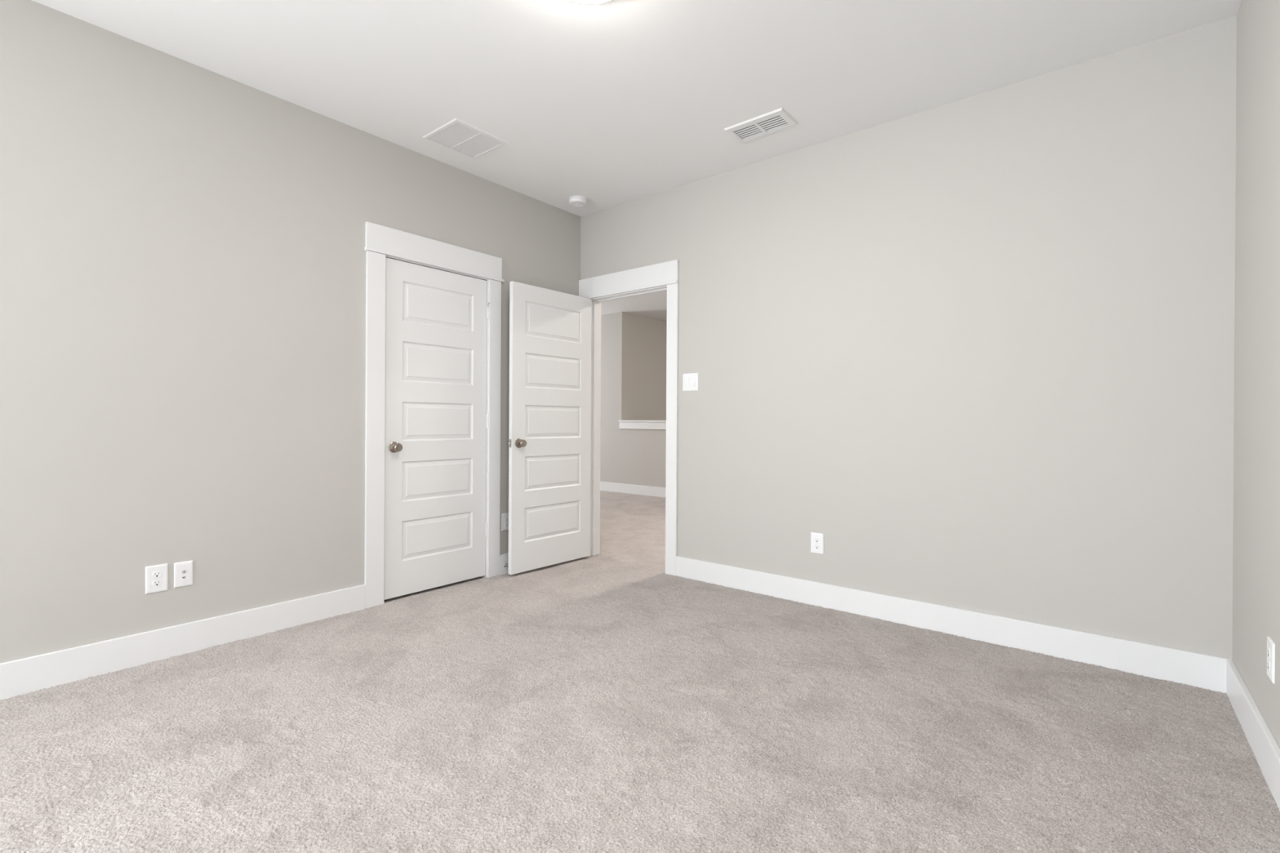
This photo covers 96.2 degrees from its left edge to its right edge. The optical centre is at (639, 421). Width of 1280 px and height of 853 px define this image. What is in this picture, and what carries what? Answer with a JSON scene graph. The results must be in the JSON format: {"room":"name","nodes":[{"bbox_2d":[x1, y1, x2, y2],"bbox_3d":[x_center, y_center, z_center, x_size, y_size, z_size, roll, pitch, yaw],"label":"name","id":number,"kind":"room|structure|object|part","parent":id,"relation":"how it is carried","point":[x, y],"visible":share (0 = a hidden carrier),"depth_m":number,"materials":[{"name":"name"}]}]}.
{"room":"empty bedroom","nodes":[
{"label":"empty bedroom","id":0,"kind":"room"},
{"bbox_2d":[0,0,580,663],"bbox_3d":[-2.743,-0.292,1.976,0.120,2.763,7.020,0,0,39],"label":"wall","id":1,"kind":"structure","parent":0,"point":[183,254],"depth_m":2.65,"materials":[{"name":"grey paint"}]},
{"bbox_2d":[145,563,168,594],"bbox_3d":[-2.175,0.706,2.586,0.008,0.122,0.079,0,0,39],"label":"wall outlet","id":2,"kind":"object","parent":1,"relation":"attached to","point":[157,575],"visible":1,"depth_m":2.58,"materials":[{"name":"white plastic"}]},
{"bbox_2d":[151,579,161,586],"bbox_3d":[-2.173,0.726,2.585,0.002,0.028,0.034,0,0,39],"label":"receptacle","id":3,"kind":"object","parent":2,"relation":"attached to","point":[155,583],"depth_m":2.58,"materials":[{"name":"white plastic"}]},
{"bbox_2d":[151,571,161,577],"bbox_3d":[-2.172,0.687,2.584,0.002,0.028,0.034,0,0,39],"label":"receptacle","id":4,"kind":"object","parent":2,"relation":"attached to","point":[154,574],"depth_m":2.58,"materials":[{"name":"white plastic"}]},
{"bbox_2d":[173,560,192,587],"bbox_3d":[-2.111,0.706,2.658,0.017,0.114,0.070,0,0,39],"label":"cable plate","id":5,"kind":"object","parent":1,"relation":"attached to","point":[183,571],"visible":1,"depth_m":2.66,"materials":[{"name":"white plastic"}]},
{"bbox_2d":[0,553,508,700],"bbox_3d":[-2.665,1.004,1.975,0.018,0.141,6.882,0,0,39],"label":"baseboard","id":6,"kind":"structure","parent":1,"relation":"attached to","point":[47,670],"depth_m":2.60,"materials":[{"name":"white paint"}]},
{"bbox_2d":[364,221,504,608],"bbox_3d":[-1.323,-0.036,3.713,0.147,2.229,0.973,0,0,39],"label":"door frame","id":7,"kind":"structure","parent":1,"relation":"attached to","point":[382,242],"depth_m":3.39,"materials":[{"name":"white paint"}]},
{"bbox_3d":[-1.545,0.046,3.351,0.018,2.064,0.109,0,0,39],"label":"casing","id":8,"kind":"part","parent":7,"relation":"part of","materials":[{"name":"white paint"}]},
{"bbox_3d":[-1.276,-1.077,3.673,0.019,0.146,0.953,0,0,39],"label":"head casing","id":9,"kind":"part","parent":7,"relation":"part of","materials":[{"name":"white paint"}]},
{"bbox_3d":[-1.016,0.048,4.004,0.018,2.064,0.097,0,0,39],"label":"casing","id":10,"kind":"part","parent":7,"relation":"part of","materials":[{"name":"white paint"}]},
{"bbox_2d":[383,257,489,599],"bbox_3d":[-1.271,0.042,3.686,0.096,2.032,0.737,0,0,39],"label":"door","id":11,"kind":"structure","parent":1,"relation":"in","point":[436,527],"depth_m":3.66,"materials":[{"name":"white paint"}]},
{"bbox_3d":[-1.450,0.153,3.429,0.050,0.052,0.052,0,0,39],"label":"knob","id":12,"kind":"part","parent":11,"relation":"part of","materials":[{"name":"silver metal"}]},
{"bbox_2d":[501,512,508,531],"bbox_3d":[-0.953,0.713,4.096,0.008,0.122,0.079,0,0,39],"label":"wall outlet","id":13,"kind":"object","parent":1,"relation":"attached to","point":[504,517],"visible":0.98,"depth_m":4.08,"materials":[{"name":"white plastic"}]},
{"bbox_2d":[507,280,591,574],"bbox_3d":[-0.650,0.043,4.267,0.157,2.029,0.784,0,0,41],"label":"door","id":14,"kind":"structure","parent":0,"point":[549,442],"depth_m":4.22,"materials":[{"name":"white paint"}]},
{"bbox_3d":[-0.818,0.149,3.990,0.050,0.052,0.052,0,0,41],"label":"knob","id":15,"kind":"part","parent":14,"relation":"part of","materials":[{"name":"silver metal"}]},
{"bbox_2d":[600,311,666,487],"bbox_3d":[2.118,1.063,9.809,8.600,5.443,4.720,0,0,39],"label":"wall","id":16,"kind":"structure","parent":0,"point":[632,456],"depth_m":8.86,"materials":[{"name":"grey paint"}]},
{"bbox_2d":[600,481,665,497],"bbox_3d":[0.589,1.012,7.999,8.500,0.141,0.018,0,0,39],"label":"baseboard","id":17,"kind":"structure","parent":16,"relation":"attached to","point":[608,486],"depth_m":8.55,"materials":[{"name":"white paint"}]},
{"bbox_2d":[618,420,666,429],"bbox_3d":[1.835,0.055,7.079,5.415,0.129,0.185,0,0,39],"label":"ledge","id":18,"kind":"object","parent":16,"relation":"attached to","point":[636,424],"visible":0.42,"depth_m":8.42,"materials":[{"name":"white paint"}]},
{"bbox_2d":[31,0,1241,321],"bbox_3d":[-0.863,-1.719,5.605,9.464,0.100,15.020,0,0,39],"label":"ceiling","id":19,"kind":"structure","parent":0,"point":[611,103],"depth_m":2.64,"materials":[{"name":"white paint"}]},
{"bbox_2d":[422,117,508,159],"bbox_3d":[-1.027,-1.662,3.395,0.342,0.008,0.361,0,0,39],"label":"ceiling vent","id":20,"kind":"object","parent":19,"relation":"in","point":[458,135],"visible":1,"depth_m":3.38,"materials":[{"name":"white metal"}]},
{"bbox_2d":[568,195,587,207],"bbox_3d":[-0.464,-1.644,4.297,0.140,0.041,0.140,0,0,39],"label":"smoke detector","id":21,"kind":"object","parent":19,"relation":"attached to","point":[574,201],"visible":1,"depth_m":4.26,"materials":[{"name":"white plastic"}]},
{"bbox_3d":[-0.464,-1.660,4.297,0.140,0.008,0.140,0,0,39],"label":"mount plate","id":22,"kind":"part","parent":21,"relation":"part of","materials":[{"name":"white plastic"}]},
{"bbox_2d":[572,0,609,4],"bbox_3d":[-0.190,-1.617,2.067,0.330,0.083,0.330,0,0,39],"label":"ceiling lamp","id":23,"kind":"object","parent":19,"relation":"attached to","point":[590,2],"visible":1,"depth_m":2.19,"materials":[{"name":"white glass"}]},
{"bbox_2d":[724,107,798,142],"bbox_3d":[0.675,-1.646,3.217,0.354,0.019,0.203,0,0,39],"label":"ceiling vent","id":24,"kind":"object","parent":19,"relation":"in","point":[779,119],"visible":1,"depth_m":3.21,"materials":[{"name":"white metal"}]},
{"bbox_2d":[0,490,1279,852],"bbox_3d":[-2.326,1.071,3.821,9.224,0.020,10.180,0,0,39],"label":"floor","id":25,"kind":"structure","parent":0,"point":[608,701],"depth_m":1.95,"materials":[{"name":"carpet"}]},
{"bbox_2d":[580,15,1236,658],"bbox_3d":[-1.142,-0.288,5.273,9.464,2.763,0.120,0,0,39],"label":"wall","id":26,"kind":"structure","parent":0,"point":[980,348],"depth_m":2.88,"materials":[{"name":"grey paint"}]},
{"bbox_2d":[578,259,679,575],"bbox_3d":[-0.073,-0.030,4.401,0.984,2.229,0.165,0,0,39],"label":"door frame","id":27,"kind":"structure","parent":26,"relation":"attached to","point":[664,276],"depth_m":4.20,"materials":[{"name":"white paint"}]},
{"bbox_3d":[-0.024,-0.019,4.457,0.979,2.200,0.018,0,0,39],"label":"hall casing","id":28,"kind":"part","parent":27,"relation":"part of","materials":[{"name":"white paint"}]},
{"bbox_3d":[-0.111,-1.071,4.351,0.976,0.146,0.019,0,0,39],"label":"head casing","id":29,"kind":"part","parent":27,"relation":"part of","materials":[{"name":"white paint"}]},
{"bbox_3d":[0.227,0.055,4.076,0.093,2.064,0.018,0,0,39],"label":"casing","id":30,"kind":"part","parent":27,"relation":"part of","materials":[{"name":"white paint"}]},
{"bbox_2d":[682,373,697,391],"bbox_3d":[0.348,-0.275,3.984,0.127,0.123,0.010,0,0,39],"label":"light switch","id":31,"kind":"object","parent":26,"relation":"attached to","point":[690,380],"visible":1,"depth_m":3.98,"materials":[{"name":"white plastic"}]},
{"bbox_2d":[810,532,823,554],"bbox_3d":[1.052,0.722,3.413,0.079,0.122,0.008,0,0,39],"label":"wall outlet","id":32,"kind":"object","parent":26,"relation":"attached to","point":[816,539],"visible":1,"depth_m":3.41,"materials":[{"name":"white plastic"}]},
{"bbox_2d":[813,544,819,549],"bbox_3d":[1.050,0.742,3.411,0.034,0.028,0.002,0,0,39],"label":"receptacle","id":33,"kind":"object","parent":32,"relation":"attached to","point":[815,546],"depth_m":3.41,"materials":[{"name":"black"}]},
{"bbox_2d":[813,537,819,542],"bbox_3d":[1.050,0.703,3.411,0.034,0.028,0.002,0,0,39],"label":"receptacle","id":34,"kind":"object","parent":32,"relation":"attached to","point":[815,540],"depth_m":3.41,"materials":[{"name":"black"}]},
{"bbox_2d":[675,555,1232,693],"bbox_3d":[1.325,1.024,3.184,2.747,0.141,0.018,0,0,39],"label":"baseboard","id":35,"kind":"structure","parent":26,"relation":"attached to","point":[1204,671],"depth_m":2.85,"materials":[{"name":"white paint"}]},
{"bbox_2d":[1231,0,1279,747],"bbox_3d":[0.245,-0.271,-0.441,0.120,2.763,7.020,0,0,39],"label":"wall","id":36,"kind":"structure","parent":0,"point":[1256,428],"depth_m":1.97,"materials":[{"name":"grey paint"}]},
{"bbox_2d":[1226,659,1279,811],"bbox_3d":[0.216,1.024,-0.356,0.018,0.141,6.882,0,0,39],"label":"baseboard","id":37,"kind":"structure","parent":36,"relation":"attached to","point":[1266,750],"depth_m":1.89,"materials":[{"name":"white paint"}]},
{"bbox_2d":[1266,635,1275,684],"bbox_3d":[1.953,0.737,1.782,0.008,0.122,0.079,0,0,39],"label":"wall outlet","id":38,"kind":"object","parent":36,"relation":"attached to","point":[1270,644],"visible":1,"depth_m":1.76,"materials":[{"name":"white plastic"}]},
{"bbox_2d":[1266,659,1270,671],"bbox_3d":[1.951,0.756,1.783,0.002,0.028,0.034,0,0,39],"label":"receptacle","id":39,"kind":"object","parent":38,"relation":"attached to","point":[1268,660],"depth_m":1.78,"materials":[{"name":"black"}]},
{"bbox_2d":[1266,647,1270,658],"bbox_3d":[1.952,0.717,1.783,0.002,0.028,0.034,0,0,39],"label":"receptacle","id":40,"kind":"object","parent":38,"relation":"attached to","point":[1268,648],"depth_m":1.78,"materials":[{"name":"white plastic"}]}
]}

